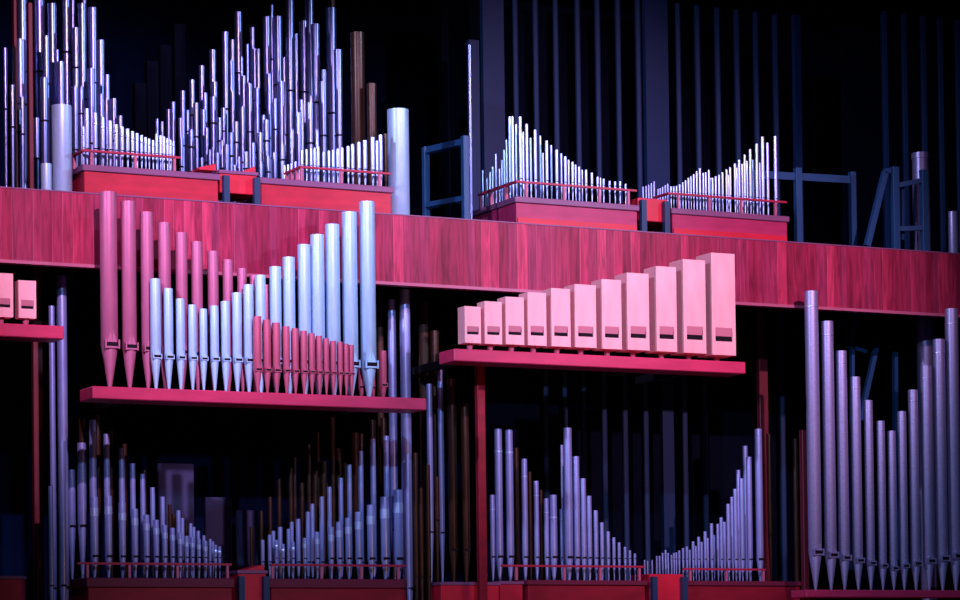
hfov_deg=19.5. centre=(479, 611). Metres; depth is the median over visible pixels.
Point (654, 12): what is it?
trim
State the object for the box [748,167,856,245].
steel frame
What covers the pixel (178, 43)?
pipe
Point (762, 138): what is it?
pipe
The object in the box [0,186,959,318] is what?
fascia
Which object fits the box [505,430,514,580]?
pipe
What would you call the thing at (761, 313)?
support post
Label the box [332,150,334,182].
pipe
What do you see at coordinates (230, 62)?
pipe
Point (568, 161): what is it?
pipe
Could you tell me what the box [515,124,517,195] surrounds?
pipe
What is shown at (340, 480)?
pipe
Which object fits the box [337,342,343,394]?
pipe
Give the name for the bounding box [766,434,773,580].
pipe
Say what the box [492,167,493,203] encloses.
pipe
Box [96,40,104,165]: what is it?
pipe
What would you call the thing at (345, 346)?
pipe
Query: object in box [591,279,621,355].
pipe
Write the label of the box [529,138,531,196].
pipe
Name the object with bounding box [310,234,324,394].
pipe
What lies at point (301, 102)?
pipe
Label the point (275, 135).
pipe
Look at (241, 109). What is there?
pipe
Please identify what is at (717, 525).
pipe
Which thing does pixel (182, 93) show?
pipe
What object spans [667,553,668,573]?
pipe
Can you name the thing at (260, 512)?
pipe
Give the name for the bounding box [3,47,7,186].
pipe
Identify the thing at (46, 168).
pipe
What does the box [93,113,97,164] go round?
pipe
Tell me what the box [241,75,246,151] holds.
pipe
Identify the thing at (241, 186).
box
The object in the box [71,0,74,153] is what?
pipe
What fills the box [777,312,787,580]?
shutter
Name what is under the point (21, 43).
pipe
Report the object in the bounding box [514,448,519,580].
pipe
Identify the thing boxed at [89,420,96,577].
pipe
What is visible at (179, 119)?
pipe
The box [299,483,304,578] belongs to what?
pipe
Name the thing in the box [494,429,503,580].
pipe
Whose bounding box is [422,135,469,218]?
steel frame
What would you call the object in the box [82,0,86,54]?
pipe
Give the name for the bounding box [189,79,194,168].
pipe
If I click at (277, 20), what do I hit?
pipe
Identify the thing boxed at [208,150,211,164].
pipe
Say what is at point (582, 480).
pipe
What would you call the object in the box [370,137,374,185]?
pipe
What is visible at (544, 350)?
shutter
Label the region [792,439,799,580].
pipe
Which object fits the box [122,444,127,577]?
pipe
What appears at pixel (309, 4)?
pipe
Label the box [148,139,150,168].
pipe
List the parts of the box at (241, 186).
carrying post, box lid, carrying post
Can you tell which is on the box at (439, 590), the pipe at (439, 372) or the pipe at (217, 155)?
the pipe at (439, 372)
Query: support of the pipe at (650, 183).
on the windchest at (708, 222)
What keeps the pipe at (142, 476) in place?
on the windchest at (87, 588)
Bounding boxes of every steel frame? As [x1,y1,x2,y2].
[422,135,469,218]
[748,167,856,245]
[847,313,898,569]
[863,166,928,250]
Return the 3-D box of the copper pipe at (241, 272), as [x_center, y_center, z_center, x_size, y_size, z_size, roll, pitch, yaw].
[-2.256,-2.663,26.602,0.091,1.202,0.099,0,-2,-27]
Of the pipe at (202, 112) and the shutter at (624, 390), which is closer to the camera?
the pipe at (202, 112)
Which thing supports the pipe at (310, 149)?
on the windchest at (291, 192)
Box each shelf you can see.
[0,323,63,342]
[80,386,425,419]
[412,349,744,383]
[791,590,959,599]
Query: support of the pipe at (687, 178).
on the windchest at (708, 222)
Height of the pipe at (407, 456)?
1.847 m
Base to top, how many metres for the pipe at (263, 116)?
1.169 m
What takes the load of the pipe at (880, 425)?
on the shelf at (807, 594)
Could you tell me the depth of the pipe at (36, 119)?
27.58 m
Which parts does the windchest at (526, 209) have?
rail post, rail post, rail post, rail post, rack rail, rail post, rail post, rail post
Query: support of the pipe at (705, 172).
on the windchest at (708, 222)
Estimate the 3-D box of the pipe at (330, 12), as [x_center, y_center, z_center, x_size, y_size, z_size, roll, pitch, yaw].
[-1.591,-5.203,30.097,0.133,2.581,0.133,0,-2,-27]
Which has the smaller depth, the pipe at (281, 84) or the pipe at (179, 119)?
the pipe at (179, 119)
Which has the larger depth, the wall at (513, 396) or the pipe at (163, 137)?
the wall at (513, 396)
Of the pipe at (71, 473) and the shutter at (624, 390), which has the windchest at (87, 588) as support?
the pipe at (71, 473)
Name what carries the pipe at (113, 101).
on the trim
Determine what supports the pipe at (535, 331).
on the shelf at (658, 369)
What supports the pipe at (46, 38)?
on the trim
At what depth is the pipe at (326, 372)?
26.69 m
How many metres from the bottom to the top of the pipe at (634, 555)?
0.287 m
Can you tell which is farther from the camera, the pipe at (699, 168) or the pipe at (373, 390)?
the pipe at (699, 168)
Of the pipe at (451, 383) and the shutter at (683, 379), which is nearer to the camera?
the pipe at (451, 383)
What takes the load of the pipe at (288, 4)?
on the trim
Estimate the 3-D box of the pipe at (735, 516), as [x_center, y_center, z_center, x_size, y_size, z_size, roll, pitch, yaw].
[2.728,-0.819,29.867,0.045,0.987,0.044,0,-2,-27]
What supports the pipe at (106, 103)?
on the trim
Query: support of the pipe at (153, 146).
on the windchest at (91, 178)
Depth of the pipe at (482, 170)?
29.45 m
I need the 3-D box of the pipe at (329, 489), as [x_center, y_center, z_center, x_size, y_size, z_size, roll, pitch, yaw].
[-1.499,-0.783,27.932,0.048,0.928,0.047,0,-2,-27]
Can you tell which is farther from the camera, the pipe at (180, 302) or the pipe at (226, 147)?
the pipe at (226, 147)
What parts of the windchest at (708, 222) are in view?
rail post, rail post, rack rail, rail post, rail post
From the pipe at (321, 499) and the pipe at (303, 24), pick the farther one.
the pipe at (303, 24)
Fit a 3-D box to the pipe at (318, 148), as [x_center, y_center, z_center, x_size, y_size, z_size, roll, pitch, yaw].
[-1.598,-4.417,27.694,0.030,0.365,0.029,0,-2,-27]
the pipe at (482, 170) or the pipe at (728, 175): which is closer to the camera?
the pipe at (482, 170)
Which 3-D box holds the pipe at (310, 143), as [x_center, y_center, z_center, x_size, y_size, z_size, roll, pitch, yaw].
[-1.759,-4.614,29.099,0.095,1.357,0.095,0,-2,-27]
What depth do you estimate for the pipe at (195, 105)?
28.53 m
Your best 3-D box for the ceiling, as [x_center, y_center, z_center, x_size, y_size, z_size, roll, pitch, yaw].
[0.389,-8.047,30.580,21.400,0.200,5.800,0,-2,-27]
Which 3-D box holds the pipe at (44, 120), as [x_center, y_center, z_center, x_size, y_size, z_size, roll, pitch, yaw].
[-4.365,-4.643,28.075,0.092,1.430,0.092,0,-2,-27]
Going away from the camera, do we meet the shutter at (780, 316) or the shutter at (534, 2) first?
the shutter at (534, 2)
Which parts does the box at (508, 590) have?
box lid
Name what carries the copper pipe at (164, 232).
on the shelf at (100, 398)
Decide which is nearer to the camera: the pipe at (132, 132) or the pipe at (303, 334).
the pipe at (303, 334)
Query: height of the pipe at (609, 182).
0.254 m
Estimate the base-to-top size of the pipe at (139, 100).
1.808 m
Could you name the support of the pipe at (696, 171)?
on the windchest at (708, 222)
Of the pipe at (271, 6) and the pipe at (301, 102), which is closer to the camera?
the pipe at (301, 102)
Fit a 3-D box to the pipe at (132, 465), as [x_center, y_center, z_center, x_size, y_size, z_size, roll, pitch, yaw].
[-3.346,-0.876,27.011,0.056,1.114,0.055,0,-2,-27]
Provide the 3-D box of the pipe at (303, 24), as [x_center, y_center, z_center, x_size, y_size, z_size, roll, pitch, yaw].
[-1.868,-5.111,29.844,0.097,2.390,0.097,0,-2,-27]
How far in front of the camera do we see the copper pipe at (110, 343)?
25.96 m
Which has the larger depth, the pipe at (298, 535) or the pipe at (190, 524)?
the pipe at (298, 535)
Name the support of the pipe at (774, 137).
on the windchest at (708, 222)
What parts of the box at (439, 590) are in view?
box lid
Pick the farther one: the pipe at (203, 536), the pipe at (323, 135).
the pipe at (323, 135)
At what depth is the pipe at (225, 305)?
26.35 m
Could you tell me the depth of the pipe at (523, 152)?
28.84 m
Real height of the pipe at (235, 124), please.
1.059 m
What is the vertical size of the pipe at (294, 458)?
1.238 m
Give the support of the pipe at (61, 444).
on the trim
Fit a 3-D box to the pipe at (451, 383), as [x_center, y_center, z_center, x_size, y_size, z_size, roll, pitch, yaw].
[-0.275,-1.328,28.303,0.091,2.058,0.092,0,-2,-27]
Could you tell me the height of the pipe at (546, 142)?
0.617 m
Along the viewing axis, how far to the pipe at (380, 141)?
28.01 m
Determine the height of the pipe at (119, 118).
1.034 m
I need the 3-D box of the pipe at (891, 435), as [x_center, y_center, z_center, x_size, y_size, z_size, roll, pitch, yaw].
[4.418,-1.085,29.970,0.096,1.707,0.099,0,-2,-27]
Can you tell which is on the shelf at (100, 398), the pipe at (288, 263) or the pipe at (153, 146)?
the pipe at (288, 263)
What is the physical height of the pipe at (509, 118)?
0.881 m
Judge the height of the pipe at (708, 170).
0.454 m
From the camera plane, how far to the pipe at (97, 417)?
27.02 m
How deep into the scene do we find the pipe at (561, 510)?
29.12 m
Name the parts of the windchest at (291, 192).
rail post, rail post, rail post, rack rail, rail post, rail post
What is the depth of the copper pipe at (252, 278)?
26.63 m
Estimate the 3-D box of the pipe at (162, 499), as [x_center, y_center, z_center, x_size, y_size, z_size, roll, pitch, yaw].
[-3.074,-0.718,27.142,0.048,0.799,0.048,0,-2,-27]
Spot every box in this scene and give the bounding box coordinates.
[0,576,26,599]
[190,164,260,203]
[222,565,269,599]
[425,582,499,599]
[493,581,523,599]
[621,198,669,232]
[631,574,687,599]
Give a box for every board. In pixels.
[157,463,193,577]
[204,497,231,577]
[236,510,257,569]
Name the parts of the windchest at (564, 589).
rail post, rail post, rack rail, rail post, rail post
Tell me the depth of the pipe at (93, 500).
26.63 m
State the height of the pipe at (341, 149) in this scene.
0.374 m
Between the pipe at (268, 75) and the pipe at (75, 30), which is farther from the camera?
the pipe at (268, 75)
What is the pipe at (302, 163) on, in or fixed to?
on the windchest at (291, 192)
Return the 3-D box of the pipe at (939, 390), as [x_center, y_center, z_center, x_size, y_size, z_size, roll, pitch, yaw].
[4.981,-1.590,30.266,0.142,2.718,0.146,0,-2,-27]
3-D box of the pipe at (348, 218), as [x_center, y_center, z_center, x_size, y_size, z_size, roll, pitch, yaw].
[-1.249,-2.958,26.962,0.148,1.785,0.159,0,-2,-27]
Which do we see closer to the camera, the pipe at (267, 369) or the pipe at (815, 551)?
the pipe at (267, 369)
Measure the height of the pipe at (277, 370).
0.665 m
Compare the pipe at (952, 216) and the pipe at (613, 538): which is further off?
the pipe at (952, 216)
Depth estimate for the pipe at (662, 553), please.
29.95 m
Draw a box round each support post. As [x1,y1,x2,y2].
[12,0,17,186]
[26,2,33,188]
[30,266,44,599]
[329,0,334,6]
[474,366,487,599]
[755,307,769,580]
[799,430,809,599]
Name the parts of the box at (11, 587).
box lid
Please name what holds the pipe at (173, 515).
on the windchest at (87, 588)
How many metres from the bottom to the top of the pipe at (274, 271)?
1.215 m
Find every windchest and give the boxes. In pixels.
[69,562,234,599]
[72,149,219,200]
[239,166,392,212]
[269,564,406,599]
[473,180,638,230]
[500,565,646,599]
[648,192,788,240]
[682,568,800,599]
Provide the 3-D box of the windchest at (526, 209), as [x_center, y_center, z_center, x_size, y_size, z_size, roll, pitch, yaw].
[0.775,-4.114,29.319,1.459,0.548,1.060,0,-2,-27]
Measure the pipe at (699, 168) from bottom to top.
0.463 m
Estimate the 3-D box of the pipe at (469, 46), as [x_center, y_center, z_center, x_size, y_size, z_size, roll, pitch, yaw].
[-0.097,-4.821,28.581,0.035,1.943,0.033,0,-2,-27]
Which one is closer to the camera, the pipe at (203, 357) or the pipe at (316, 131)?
the pipe at (203, 357)
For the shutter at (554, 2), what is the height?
3.191 m
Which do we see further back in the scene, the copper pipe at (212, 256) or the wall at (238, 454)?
the wall at (238, 454)
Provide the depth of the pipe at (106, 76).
28.39 m
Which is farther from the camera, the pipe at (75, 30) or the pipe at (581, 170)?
the pipe at (581, 170)
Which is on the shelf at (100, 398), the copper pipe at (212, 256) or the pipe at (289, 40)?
the copper pipe at (212, 256)
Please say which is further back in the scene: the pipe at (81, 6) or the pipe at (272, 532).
the pipe at (81, 6)
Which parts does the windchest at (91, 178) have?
rail post, rail post, rack rail, rail post, rail post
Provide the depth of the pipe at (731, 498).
30.02 m
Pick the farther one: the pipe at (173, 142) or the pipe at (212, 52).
the pipe at (212, 52)
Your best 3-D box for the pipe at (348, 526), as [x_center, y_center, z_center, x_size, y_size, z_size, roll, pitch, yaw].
[-1.307,-0.629,27.845,0.072,0.611,0.068,0,-2,-27]
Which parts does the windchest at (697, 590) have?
rail post, rack rail, rail post, rail post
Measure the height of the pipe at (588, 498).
0.880 m
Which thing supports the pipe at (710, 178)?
on the windchest at (708, 222)
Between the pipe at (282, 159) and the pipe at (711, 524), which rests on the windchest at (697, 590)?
the pipe at (711, 524)
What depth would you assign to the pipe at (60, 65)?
28.16 m
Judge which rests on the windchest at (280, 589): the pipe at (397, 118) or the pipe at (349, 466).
the pipe at (349, 466)
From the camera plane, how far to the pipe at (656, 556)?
29.91 m
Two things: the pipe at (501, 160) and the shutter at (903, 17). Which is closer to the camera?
the pipe at (501, 160)
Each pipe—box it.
[0,273,12,322]
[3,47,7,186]
[10,85,14,186]
[15,280,35,323]
[17,0,26,187]
[17,39,26,187]
[17,110,20,187]
[20,97,24,187]
[33,0,44,188]
[34,117,39,188]
[40,77,48,162]
[40,163,51,189]
[43,35,49,162]
[47,3,56,162]
[48,306,56,599]
[48,486,53,599]
[51,104,71,190]
[55,50,58,103]
[56,61,64,103]
[56,275,68,599]
[58,441,66,599]
[62,0,71,104]
[68,470,75,578]
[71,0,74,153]
[72,27,78,165]
[72,86,78,166]
[77,443,86,577]
[78,3,86,107]
[78,42,86,163]
[78,86,83,165]
[78,419,87,577]
[81,127,84,163]
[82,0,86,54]
[84,108,88,163]
[87,68,94,164]
[88,7,96,164]
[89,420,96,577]
[90,497,98,577]
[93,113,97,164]
[95,415,101,577]
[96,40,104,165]
[98,94,104,164]
[99,191,119,386]
[100,117,104,164]
[103,434,109,577]
[104,74,109,165]
[104,99,108,165]
[104,496,111,577]
[108,121,112,165]
[108,431,113,577]
[110,98,116,165]
[114,124,117,165]
[117,115,122,166]
[118,503,125,577]
[119,448,124,502]
[120,127,123,166]
[120,200,138,386]
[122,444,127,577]
[126,129,129,166]
[130,463,135,577]
[131,131,134,167]
[131,509,138,577]
[132,83,146,168]
[135,133,138,167]
[140,135,142,167]
[140,211,153,387]
[140,474,145,577]
[142,470,146,577]
[143,515,149,577]
[144,61,158,168]
[144,137,146,168]
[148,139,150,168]
[150,278,161,387]
[150,487,154,577]
[152,140,154,168]
[153,520,158,577]
[155,119,158,169]
[155,134,157,168]
[157,44,171,170]
[158,222,170,388]
[159,135,161,169]
[160,122,163,169]
[160,497,164,577]
[162,525,167,577]
[163,137,165,169]
[163,288,174,388]
[166,109,170,169]
[166,138,168,169]
[168,504,171,577]
[169,140,171,169]
[170,528,174,577]
[171,23,186,171]
[171,102,175,170]
[172,141,174,155]
[172,514,175,577]
[175,232,187,388]
[175,298,185,388]
[176,510,180,577]
[178,118,181,170]
[178,532,182,577]
[179,138,183,170]
[180,90,185,171]
[181,518,184,577]
[184,524,187,569]
[184,536,188,577]
[186,110,188,171]
[188,129,194,171]
[188,304,197,389]
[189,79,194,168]
[189,523,192,577]
[190,537,194,577]
[191,241,202,389]
[192,527,195,577]
[193,102,198,165]
[195,140,198,168]
[196,531,199,570]
[197,539,200,577]
[199,65,204,157]
[199,308,208,389]
[200,109,205,165]
[200,158,203,166]
[202,92,207,127]
[202,535,205,577]
[203,541,207,577]
[204,128,208,165]
[207,251,220,390]
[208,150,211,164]
[209,49,215,119]
[209,96,216,152]
[209,539,211,577]
[210,305,219,390]
[211,148,214,172]
[212,81,217,152]
[212,541,213,577]
[214,545,216,577]
[215,153,219,201]
[217,118,221,201]
[218,546,220,577]
[220,141,223,201]
[220,301,230,390]
[221,31,229,144]
[221,108,225,144]
[222,259,232,390]
[224,144,229,169]
[228,132,233,202]
[229,39,235,120]
[229,61,232,131]
[230,91,234,132]
[232,292,242,390]
[233,121,239,202]
[234,12,241,156]
[237,157,241,202]
[237,268,246,391]
[239,106,244,170]
[240,57,242,105]
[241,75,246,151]
[243,151,248,169]
[243,284,253,391]
[246,44,248,129]
[246,83,252,167]
[249,527,253,565]
[250,27,254,142]
[250,275,256,391]
[251,143,255,171]
[252,48,256,142]
[253,316,262,391]
[254,275,265,391]
[255,88,259,176]
[256,49,260,131]
[257,132,263,177]
[259,162,262,176]
[259,511,262,564]
[261,540,264,564]
[262,16,270,118]
[262,115,265,176]
[263,119,269,177]
[263,319,271,392]
[265,284,269,387]
[266,73,271,177]
[266,156,270,177]
[268,497,271,534]
[268,535,271,578]
[269,266,282,392]
[270,5,273,102]
[270,103,277,158]
[271,531,274,578]
[272,152,277,177]
[272,322,281,392]
[273,16,281,178]
[273,99,277,177]
[274,540,277,578]
[277,479,281,578]
[278,81,285,170]
[278,527,282,578]
[279,144,285,178]
[281,57,287,170]
[281,544,284,578]
[282,257,294,392]
[282,326,290,392]
[283,165,285,178]
[284,0,294,164]
[286,37,293,178]
[287,529,290,578]
[288,468,292,578]
[289,129,294,179]
[290,522,293,578]
[291,542,294,578]
[292,328,299,393]
[293,33,298,161]
[293,457,296,578]
[295,112,301,179]
[296,519,300,578]
[297,244,310,393]
[299,20,308,180]
[299,99,304,179]
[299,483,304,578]
[300,331,307,393]
[301,150,303,165]
[303,538,306,578]
[304,0,313,96]
[305,149,307,180]
[305,512,310,578]
[306,102,314,180]
[306,444,310,578]
[308,96,313,102]
[308,333,315,393]
[310,149,312,180]
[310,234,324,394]
[310,504,314,578]
[311,23,319,181]
[312,471,318,578]
[313,148,315,180]
[314,532,319,578]
[315,130,318,180]
[315,432,319,578]
[316,336,322,393]
[317,147,319,180]
[319,81,327,181]
[319,497,324,575]
[320,461,327,578]
[321,69,326,81]
[322,152,324,181]
[323,338,329,394]
[325,7,336,182]
[325,224,340,394]
[327,151,329,181]
[327,487,331,578]
[328,527,333,578]
[329,417,336,578]
[330,341,336,394]
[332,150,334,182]
[334,49,343,182]
[335,449,341,578]
[336,149,338,182]
[336,522,342,578]
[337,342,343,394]
[338,478,343,578]
[340,148,343,174]
[341,211,360,395]
[342,463,346,578]
[343,344,349,394]
[345,518,351,578]
[346,146,349,183]
[346,464,352,578]
[349,345,354,395]
[350,31,365,184]
[350,433,358,578]
[351,144,354,183]
[355,512,362,578]
[357,142,360,184]
[358,368,364,395]
[358,451,364,570]
[359,201,378,395]
[360,434,364,578]
[363,140,367,184]
[367,83,376,185]
[367,505,375,578]
[368,420,377,577]
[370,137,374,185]
[370,439,376,578]
[372,377,375,395]
[375,141,378,185]
[376,292,383,578]
[378,135,382,185]
[379,351,387,396]
[380,418,386,496]
[380,497,389,578]
[383,134,387,186]
[383,436,390,578]
[387,108,409,214]
[387,299,397,578]
[393,490,403,577]
[399,289,413,599]
[405,454,411,599]
[413,453,418,599]
[418,302,428,599]
[418,488,424,599]
[425,465,431,599]
[426,384,433,581]
[429,330,441,582]
[434,477,439,581]
[437,369,444,581]
[447,379,458,581]
[458,306,480,348]
[460,403,470,581]
[468,45,472,218]
[477,301,501,349]
[482,170,483,202]
[486,178,487,205]
[489,172,490,189]
[489,495,495,580]
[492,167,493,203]
[494,154,496,202]
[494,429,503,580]
[497,297,523,350]
[499,169,500,201]
[501,160,502,200]
[503,150,505,188]
[505,140,507,183]
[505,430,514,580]
[508,117,511,197]
[511,116,513,196]
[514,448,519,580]
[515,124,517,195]
[518,117,522,196]
[519,292,546,351]
[521,459,528,579]
[522,132,524,196]
[525,124,528,184]
[527,472,532,579]
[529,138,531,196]
[533,130,536,197]
[533,481,539,579]
[539,136,541,197]
[539,490,543,579]
[542,153,543,197]
[542,288,570,352]
[543,498,549,579]
[545,141,548,198]
[549,495,557,579]
[550,145,552,198]
[555,150,558,198]
[560,153,562,199]
[560,445,564,564]
[560,509,563,579]
[563,428,573,579]
[564,156,566,194]
[564,284,596,354]
[567,160,569,199]
[571,162,573,199]
[572,456,580,579]
[574,165,576,200]
[578,167,580,200]
[580,478,586,579]
[581,170,582,200]
[585,170,587,200]
[586,496,592,579]
[591,173,592,201]
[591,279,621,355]
[593,510,598,579]
[596,177,598,201]
[600,522,604,579]
[602,179,604,202]
[606,531,610,579]
[608,181,610,202]
[612,537,615,579]
[614,181,615,203]
[615,273,649,356]
[617,542,620,579]
[619,181,620,203]
[624,547,626,579]
[628,550,631,580]
[633,553,635,580]
[644,266,676,357]
[650,183,651,198]
[653,181,654,198]
[656,556,657,573]
[658,556,660,573]
[662,553,663,573]
[664,550,666,573]
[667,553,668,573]
[669,259,705,359]
[670,555,672,573]
[673,553,674,573]
[675,552,676,573]
[678,550,680,573]
[682,182,683,205]
[682,548,683,576]
[685,180,686,207]
[686,546,687,576]
[687,178,689,208]
[689,550,690,567]
[690,176,691,208]
[692,541,694,580]
[693,174,694,208]
[695,546,696,580]
[696,171,697,209]
[696,253,735,360]
[697,537,700,580]
[699,168,700,209]
[700,542,702,580]
[702,173,704,209]
[703,531,706,580]
[705,172,706,209]
[707,538,708,580]
[708,170,709,194]
[710,178,711,210]
[710,523,713,580]
[711,178,713,209]
[713,535,715,580]
[714,176,716,210]
[716,524,719,580]
[718,175,719,210]
[719,517,723,580]
[721,172,723,210]
[723,522,725,580]
[725,169,727,211]
[726,504,730,580]
[728,175,729,211]
[729,167,731,211]
[730,497,733,580]
[733,489,737,580]
[734,163,736,212]
[736,168,737,212]
[736,470,740,580]
[738,160,740,212]
[739,478,744,580]
[741,164,743,203]
[742,446,747,580]
[743,155,746,212]
[746,161,748,212]
[746,457,752,580]
[749,149,751,213]
[752,160,753,213]
[754,429,763,580]
[755,144,758,213]
[758,163,760,213]
[761,137,764,214]
[766,143,769,214]
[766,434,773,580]
[773,136,777,199]
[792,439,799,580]
[804,290,824,589]
[821,321,838,589]
[835,350,851,589]
[850,376,864,589]
[863,400,876,589]
[876,421,888,589]
[887,431,898,589]
[897,411,909,589]
[908,389,922,589]
[911,151,930,250]
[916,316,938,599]
[920,365,936,589]
[932,339,950,589]
[944,308,959,589]
[947,211,959,252]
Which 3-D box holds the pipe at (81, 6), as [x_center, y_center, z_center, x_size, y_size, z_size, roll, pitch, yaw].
[-4.080,-5.085,28.777,0.101,2.341,0.101,0,-2,-27]
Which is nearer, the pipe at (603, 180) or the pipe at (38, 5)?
the pipe at (38, 5)
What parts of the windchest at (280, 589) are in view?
rail post, rail post, rack rail, rail post, rail post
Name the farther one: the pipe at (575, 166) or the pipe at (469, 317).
the pipe at (575, 166)
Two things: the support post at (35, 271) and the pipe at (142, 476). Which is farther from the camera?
the support post at (35, 271)
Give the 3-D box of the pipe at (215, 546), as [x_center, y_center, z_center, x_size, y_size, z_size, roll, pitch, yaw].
[-2.570,-0.487,27.209,0.038,0.327,0.036,0,-2,-27]
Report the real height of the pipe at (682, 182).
0.299 m
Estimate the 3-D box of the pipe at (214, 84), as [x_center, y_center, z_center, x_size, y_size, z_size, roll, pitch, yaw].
[-2.719,-4.689,28.752,0.062,1.514,0.062,0,-2,-27]
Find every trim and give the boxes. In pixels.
[0,264,959,347]
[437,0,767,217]
[467,39,480,210]
[480,0,505,206]
[642,0,669,200]
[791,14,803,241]
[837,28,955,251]
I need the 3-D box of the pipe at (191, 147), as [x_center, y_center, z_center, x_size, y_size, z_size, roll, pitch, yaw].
[-2.919,-4.409,28.329,0.069,0.938,0.069,0,-2,-27]
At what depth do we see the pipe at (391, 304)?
28.27 m
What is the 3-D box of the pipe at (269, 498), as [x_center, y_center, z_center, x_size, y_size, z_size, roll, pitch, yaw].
[-2.087,-0.729,27.883,0.042,0.832,0.040,0,-2,-27]
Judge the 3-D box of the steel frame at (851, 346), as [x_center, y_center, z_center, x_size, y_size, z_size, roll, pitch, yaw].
[4.395,-1.910,31.272,0.668,2.890,0.050,0,-2,-27]
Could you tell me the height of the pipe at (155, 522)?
0.562 m
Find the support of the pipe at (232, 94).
on the trim
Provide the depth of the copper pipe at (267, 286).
26.69 m
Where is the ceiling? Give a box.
[892,0,959,7]
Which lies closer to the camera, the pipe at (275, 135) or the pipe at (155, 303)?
the pipe at (155, 303)
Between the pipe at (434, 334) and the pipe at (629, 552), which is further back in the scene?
the pipe at (629, 552)
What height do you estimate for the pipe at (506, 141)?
0.653 m
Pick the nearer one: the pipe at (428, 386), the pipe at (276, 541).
the pipe at (276, 541)
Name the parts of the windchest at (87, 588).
rail post, rail post, rack rail, rail post, rail post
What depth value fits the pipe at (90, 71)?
28.24 m
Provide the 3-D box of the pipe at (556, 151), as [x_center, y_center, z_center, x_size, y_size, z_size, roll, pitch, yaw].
[0.793,-4.502,28.892,0.031,0.533,0.030,0,-2,-27]
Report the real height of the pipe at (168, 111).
1.163 m
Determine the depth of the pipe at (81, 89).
28.16 m
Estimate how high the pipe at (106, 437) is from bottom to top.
1.392 m
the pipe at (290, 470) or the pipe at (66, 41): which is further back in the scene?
the pipe at (66, 41)
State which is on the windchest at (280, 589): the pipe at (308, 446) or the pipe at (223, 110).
the pipe at (308, 446)
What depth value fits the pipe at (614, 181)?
29.19 m
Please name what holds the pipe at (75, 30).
on the trim
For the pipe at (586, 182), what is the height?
0.350 m
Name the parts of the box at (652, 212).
carrying post, carrying post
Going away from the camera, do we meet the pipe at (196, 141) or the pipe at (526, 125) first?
the pipe at (196, 141)
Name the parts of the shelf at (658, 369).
support arm, support arm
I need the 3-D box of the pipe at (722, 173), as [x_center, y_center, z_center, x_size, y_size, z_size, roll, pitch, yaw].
[2.582,-4.456,29.785,0.025,0.440,0.025,0,-2,-27]
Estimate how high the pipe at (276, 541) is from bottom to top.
0.383 m
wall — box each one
[0,0,959,599]
[473,300,777,581]
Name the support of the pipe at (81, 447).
on the windchest at (87, 588)
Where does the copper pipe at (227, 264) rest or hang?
on the shelf at (100, 398)
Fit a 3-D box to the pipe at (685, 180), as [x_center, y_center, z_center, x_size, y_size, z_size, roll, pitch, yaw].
[2.173,-4.397,29.579,0.021,0.323,0.021,0,-2,-27]
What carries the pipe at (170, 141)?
on the windchest at (91, 178)
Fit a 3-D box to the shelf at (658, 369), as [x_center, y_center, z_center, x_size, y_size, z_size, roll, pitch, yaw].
[0.899,-2.485,28.692,3.334,0.120,1.520,0,-2,-27]
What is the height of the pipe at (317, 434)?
1.495 m
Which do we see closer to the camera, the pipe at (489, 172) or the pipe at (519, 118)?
the pipe at (519, 118)
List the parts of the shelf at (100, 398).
support arm, support arm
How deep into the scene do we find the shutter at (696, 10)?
32.37 m
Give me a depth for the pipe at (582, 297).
27.97 m
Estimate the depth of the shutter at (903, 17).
33.19 m
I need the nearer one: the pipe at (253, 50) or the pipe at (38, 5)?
the pipe at (38, 5)
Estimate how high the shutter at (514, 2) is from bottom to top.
3.191 m
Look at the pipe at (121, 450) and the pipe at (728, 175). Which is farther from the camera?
the pipe at (728, 175)
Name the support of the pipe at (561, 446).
on the windchest at (564, 589)
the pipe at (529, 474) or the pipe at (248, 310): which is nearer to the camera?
the pipe at (248, 310)
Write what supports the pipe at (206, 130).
on the trim
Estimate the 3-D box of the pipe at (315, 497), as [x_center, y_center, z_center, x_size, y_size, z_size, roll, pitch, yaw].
[-1.650,-0.865,28.106,0.066,1.102,0.063,0,-2,-27]
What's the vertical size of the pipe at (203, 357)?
0.779 m
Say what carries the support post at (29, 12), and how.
on the trim at (83, 285)
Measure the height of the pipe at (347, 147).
0.394 m
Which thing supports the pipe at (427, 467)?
on the trim
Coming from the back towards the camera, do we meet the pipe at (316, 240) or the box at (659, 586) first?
the box at (659, 586)
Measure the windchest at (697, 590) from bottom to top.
0.736 m
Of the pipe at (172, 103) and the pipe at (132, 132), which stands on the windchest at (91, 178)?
the pipe at (132, 132)
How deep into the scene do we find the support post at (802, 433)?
29.68 m
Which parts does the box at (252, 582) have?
carrying post, box lid, carrying post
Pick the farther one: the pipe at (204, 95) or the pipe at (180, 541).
the pipe at (204, 95)
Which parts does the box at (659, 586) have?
carrying post, carrying post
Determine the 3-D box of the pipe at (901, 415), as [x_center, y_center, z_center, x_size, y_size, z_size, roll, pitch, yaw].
[4.539,-1.192,30.033,0.103,1.921,0.106,0,-2,-27]
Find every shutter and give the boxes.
[512,0,519,195]
[532,0,539,197]
[542,348,550,579]
[552,0,560,198]
[561,349,567,579]
[574,0,581,200]
[580,351,588,579]
[594,0,602,202]
[600,351,608,579]
[614,0,622,203]
[621,353,629,580]
[634,0,642,197]
[641,352,650,573]
[659,354,675,573]
[674,2,682,208]
[680,356,688,580]
[693,5,702,209]
[700,358,709,580]
[713,7,722,211]
[733,9,740,212]
[752,11,759,213]
[771,13,780,215]
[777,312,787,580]
[880,10,890,247]
[899,13,910,249]
[918,15,927,151]
[935,17,946,251]
[953,19,959,250]
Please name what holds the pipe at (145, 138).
on the windchest at (91, 178)
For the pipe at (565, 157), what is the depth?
28.92 m

